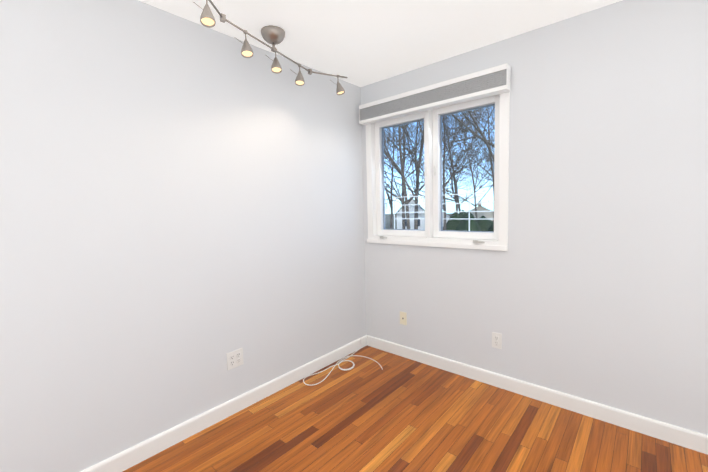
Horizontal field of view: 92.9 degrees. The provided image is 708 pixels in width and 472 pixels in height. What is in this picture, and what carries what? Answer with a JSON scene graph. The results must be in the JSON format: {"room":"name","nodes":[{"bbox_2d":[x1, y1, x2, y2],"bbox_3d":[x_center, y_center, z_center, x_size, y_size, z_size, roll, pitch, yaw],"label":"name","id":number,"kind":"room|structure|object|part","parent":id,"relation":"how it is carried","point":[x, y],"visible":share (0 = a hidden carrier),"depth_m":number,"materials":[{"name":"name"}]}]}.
{"room":"empty room","nodes":[
{"label":"empty room","id":0,"kind":"room"},
{"bbox_2d":[0,0,365,471],"bbox_3d":[-1.182,-0.009,1.892,0.200,2.440,3.650,3,6,41],"label":"wall","id":1,"kind":"structure","parent":0,"point":[181,209],"depth_m":1.83,"materials":[{"name":"paint"}]},
{"bbox_2d":[80,335,366,471],"bbox_3d":[-1.004,1.153,1.995,0.016,0.098,3.450,3,6,41],"label":"baseboard","id":2,"kind":"structure","parent":1,"relation":"attached to","point":[124,460],"depth_m":2.12,"materials":[{"name":"white wood"}]},
{"bbox_2d":[226,348,243,369],"bbox_3d":[-0.787,0.816,2.232,0.008,0.115,0.116,3,6,41],"label":"double electrical outlet","id":3,"kind":"object","parent":1,"relation":"attached to","point":[234,358],"visible":1,"depth_m":2.23,"materials":[{"name":"white plastic"}]},
{"bbox_2d":[139,0,620,86],"bbox_3d":[0.037,-1.250,0.823,3.350,0.150,3.850,3,6,41],"label":"ceiling","id":4,"kind":"structure","parent":0,"point":[360,43],"depth_m":2.05,"materials":[{"name":"white paint"}]},
{"bbox_2d":[193,0,347,94],"bbox_3d":[-0.419,-1.147,2.059,0.417,0.240,1.287,3,6,41],"label":"spotlight fixture","id":5,"kind":"object","parent":4,"relation":"attached to","point":[273,35],"visible":1,"depth_m":2.04,"materials":[{"name":"silver metal"}]},
{"bbox_2d":[123,346,707,471],"bbox_3d":[0.104,1.315,1.041,3.350,0.120,3.850,3,6,41],"label":"floor","id":6,"kind":"structure","parent":0,"point":[397,413],"depth_m":1.98,"materials":[{"name":"brown wood"}]},
{"bbox_2d":[303,337,382,385],"bbox_3d":[-0.029,1.053,2.782,0.411,0.113,0.776,3,6,41],"label":"cord","id":7,"kind":"object","parent":6,"relation":"on","point":[339,367],"visible":1,"depth_m":2.84,"materials":[{"name":"white plastic"}]},
{"bbox_2d":[361,0,707,434],"bbox_3d":[1.270,-0.107,2.300,3.350,2.440,0.200,3,6,41],"label":"wall","id":8,"kind":"structure","parent":0,"point":[591,284],"depth_m":2.02,"materials":[{"name":"paint"}]},
{"bbox_2d":[400,311,406,324],"bbox_3d":[0.436,0.731,2.984,0.070,0.115,0.007,3,6,41],"label":"outlet","id":9,"kind":"object","parent":8,"relation":"attached to","point":[403,318],"visible":1,"depth_m":2.98,"materials":[{"name":"beige plastic"}]},
{"bbox_2d":[366,92,509,250],"bbox_3d":[0.630,-0.501,2.759,1.253,1.161,0.159,3,6,41],"label":"window","id":10,"kind":"structure","parent":8,"relation":"in","point":[500,243],"depth_m":2.71,"materials":[{"name":"white plastic"}]},
{"bbox_3d":[0.431,-0.515,2.959,0.556,1.029,0.060,3,6,41],"label":"window sash","id":11,"kind":"part","parent":10,"relation":"part of","materials":[{"name":"white plastic"}]},
{"bbox_3d":[0.433,-0.516,2.961,0.464,0.937,0.012,3,6,41],"label":"glass","id":12,"kind":"part","parent":10,"relation":"part of","materials":[{"name":"clear glass"}]},
{"bbox_2d":[382,119,424,230],"bbox_3d":[0.444,-0.517,2.974,0.456,0.929,0.020,3,6,41],"label":"spacer","id":13,"kind":"object","parent":10,"relation":"attached to","point":[383,173],"visible":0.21,"depth_m":3.10,"materials":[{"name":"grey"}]},
{"bbox_2d":[359,63,510,124],"bbox_3d":[0.544,-1.066,2.629,1.260,0.160,0.078,3,6,41],"label":"blind valance","id":14,"kind":"object","parent":10,"relation":"attached to","point":[492,81],"visible":1,"depth_m":2.50,"materials":[{"name":"white plastic"}]},
{"bbox_3d":[0.862,-0.495,2.583,0.538,1.029,0.060,3,6,41],"label":"window sash","id":15,"kind":"part","parent":10,"relation":"part of","materials":[{"name":"white plastic"}]},
{"bbox_2d":[440,104,494,232],"bbox_3d":[0.875,-0.496,2.598,0.438,0.929,0.020,3,6,41],"label":"spacer","id":16,"kind":"object","parent":10,"relation":"attached to","point":[441,168],"visible":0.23,"depth_m":2.71,"materials":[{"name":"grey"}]},
{"bbox_3d":[0.864,-0.495,2.585,0.446,0.937,0.012,3,6,41],"label":"glass","id":17,"kind":"part","parent":10,"relation":"part of","materials":[{"name":"clear glass"}]},
{"bbox_2d":[492,332,501,348],"bbox_3d":[1.041,0.764,2.456,0.070,0.115,0.008,3,6,41],"label":"duplex electrical outlet","id":18,"kind":"object","parent":8,"relation":"attached to","point":[496,340],"visible":1,"depth_m":2.45,"materials":[{"name":"white plastic"}]},
{"bbox_2d":[367,335,707,454],"bbox_3d":[1.235,1.068,2.313,2.934,0.098,0.016,3,6,41],"label":"baseboard","id":19,"kind":"structure","parent":8,"relation":"attached to","point":[682,437],"depth_m":2.19,"materials":[{"name":"white wood"}]},
{"label":"outside","id":20,"kind":"structure","parent":0,"visible":0},
{"bbox_2d":[385,213,458,229],"bbox_3d":[30.844,-3.422,83.964,180.000,0.300,158.000,3,6,41],"label":"ground","id":21,"kind":"structure","parent":20,"point":[387,221],"depth_m":98.57,"materials":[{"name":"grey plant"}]},
{"bbox_2d":[396,194,424,229],"bbox_3d":[9.903,-3.232,58.106,5.200,8.000,9.600,-1,5,10],"label":"house","id":22,"kind":"structure","parent":21,"relation":"on","point":[421,225],"depth_m":53.62,"materials":[{"name":"white"}]},
{"bbox_2d":[384,117,442,228],"bbox_3d":[3.208,-7.038,32.745,13.610,17.011,14.948,3,6,41],"label":"tree","id":23,"kind":"object","parent":21,"relation":"on","point":[390,202],"depth_m":31.13,"materials":[{"name":"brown plant"}]},
{"bbox_2d":[384,118,486,196],"bbox_3d":[7.301,-12.741,47.041,19.177,25.731,15.957,3,6,41],"label":"tree","id":24,"kind":"object","parent":21,"relation":"on","point":[447,170],"depth_m":47.20,"materials":[{"name":"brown plant"}]},
{"bbox_2d":[384,109,489,228],"bbox_3d":[1.767,-7.800,25.558,14.719,19.808,15.994,3,6,41],"label":"tree","id":25,"kind":"object","parent":21,"relation":"on","point":[406,202],"depth_m":25.57,"materials":[{"name":"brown plant"}]},
{"bbox_2d":[384,106,494,228],"bbox_3d":[4.234,-8.916,30.681,17.290,21.036,12.940,3,6,41],"label":"tree","id":26,"kind":"object","parent":21,"relation":"on","point":[403,208],"depth_m":30.23,"materials":[{"name":"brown plant"}]},
{"bbox_2d":[384,106,494,229],"bbox_3d":[6.967,-8.809,27.915,15.148,21.148,18.032,3,6,41],"label":"tree","id":27,"kind":"object","parent":21,"relation":"on","point":[415,149],"depth_m":27.40,"materials":[{"name":"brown plant"}]},
{"bbox_2d":[384,107,494,229],"bbox_3d":[7.358,-6.338,28.682,11.002,16.103,10.394,3,6,41],"label":"tree","id":28,"kind":"object","parent":21,"relation":"on","point":[455,170],"depth_m":27.37,"materials":[{"name":"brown plant"}]},
{"bbox_2d":[384,106,494,171],"bbox_3d":[7.566,-7.034,17.979,14.256,19.261,13.795,3,6,41],"label":"tree","id":29,"kind":"object","parent":21,"relation":"on","point":[478,129],"depth_m":19.10,"materials":[{"name":"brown plant"}]},
{"bbox_2d":[385,108,494,212],"bbox_3d":[11.863,-10.221,46.380,16.717,20.585,15.326,3,6,41],"label":"tree","id":30,"kind":"object","parent":21,"relation":"on","point":[456,179],"depth_m":45.93,"materials":[{"name":"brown plant"}]},
{"bbox_2d":[394,192,493,230],"bbox_3d":[4.650,0.381,16.603,6.366,4.873,0.040,3,6,41],"label":"fence","id":31,"kind":"object","parent":21,"relation":"on","point":[469,203],"depth_m":16.33,"materials":[{"name":"white"}]},
{"bbox_2d":[443,212,449,226],"bbox_3d":[17.303,-3.264,73.733,7.600,7.600,10.600,0,5,13],"label":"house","id":32,"kind":"structure","parent":21,"relation":"on","point":[447,216],"depth_m":68.26,"materials":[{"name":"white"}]},
{"bbox_2d":[406,108,494,213],"bbox_3d":[10.301,-8.020,35.112,13.311,18.204,14.344,3,6,41],"label":"tree","id":33,"kind":"object","parent":21,"relation":"on","point":[458,186],"depth_m":36.18,"materials":[{"name":"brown plant"}]},
{"bbox_2d":[410,118,494,220],"bbox_3d":[13.960,-8.309,43.963,16.813,17.099,10.877,3,6,41],"label":"tree","id":34,"kind":"object","parent":21,"relation":"on","point":[474,185],"depth_m":41.45,"materials":[{"name":"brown plant"}]},
{"bbox_2d":[446,210,493,231],"bbox_3d":[11.724,-0.539,31.460,9.997,3.826,12.134,3,6,41],"label":"shrubs","id":35,"kind":"object","parent":21,"relation":"on","point":[480,223],"depth_m":30.25,"materials":[{"name":"green plant"}]},
{"bbox_2d":[447,107,494,221],"bbox_3d":[15.782,-9.622,38.305,19.062,20.553,17.021,3,6,41],"label":"tree","id":36,"kind":"object","parent":21,"relation":"on","point":[488,137],"depth_m":38.26,"materials":[{"name":"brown plant"}]},
{"bbox_2d":[457,106,494,188],"bbox_3d":[23.283,-12.909,42.996,24.590,25.904,18.904,3,6,41],"label":"tree","id":37,"kind":"object","parent":21,"relation":"on","point":[482,155],"depth_m":45.33,"materials":[{"name":"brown plant"}]},
{"bbox_2d":[466,201,492,220],"bbox_3d":[22.316,-2.335,59.733,8.600,7.600,11.600,0,5,21],"label":"house","id":38,"kind":"structure","parent":21,"relation":"on","point":[487,215],"depth_m":54.33,"materials":[{"name":"beige"}]},
{"bbox_2d":[474,109,494,183],"bbox_3d":[21.739,-9.716,42.628,14.589,19.736,11.469,3,6,41],"label":"tree","id":39,"kind":"object","parent":21,"relation":"on","point":[485,157],"depth_m":44.68,"materials":[{"name":"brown plant"}]}
]}

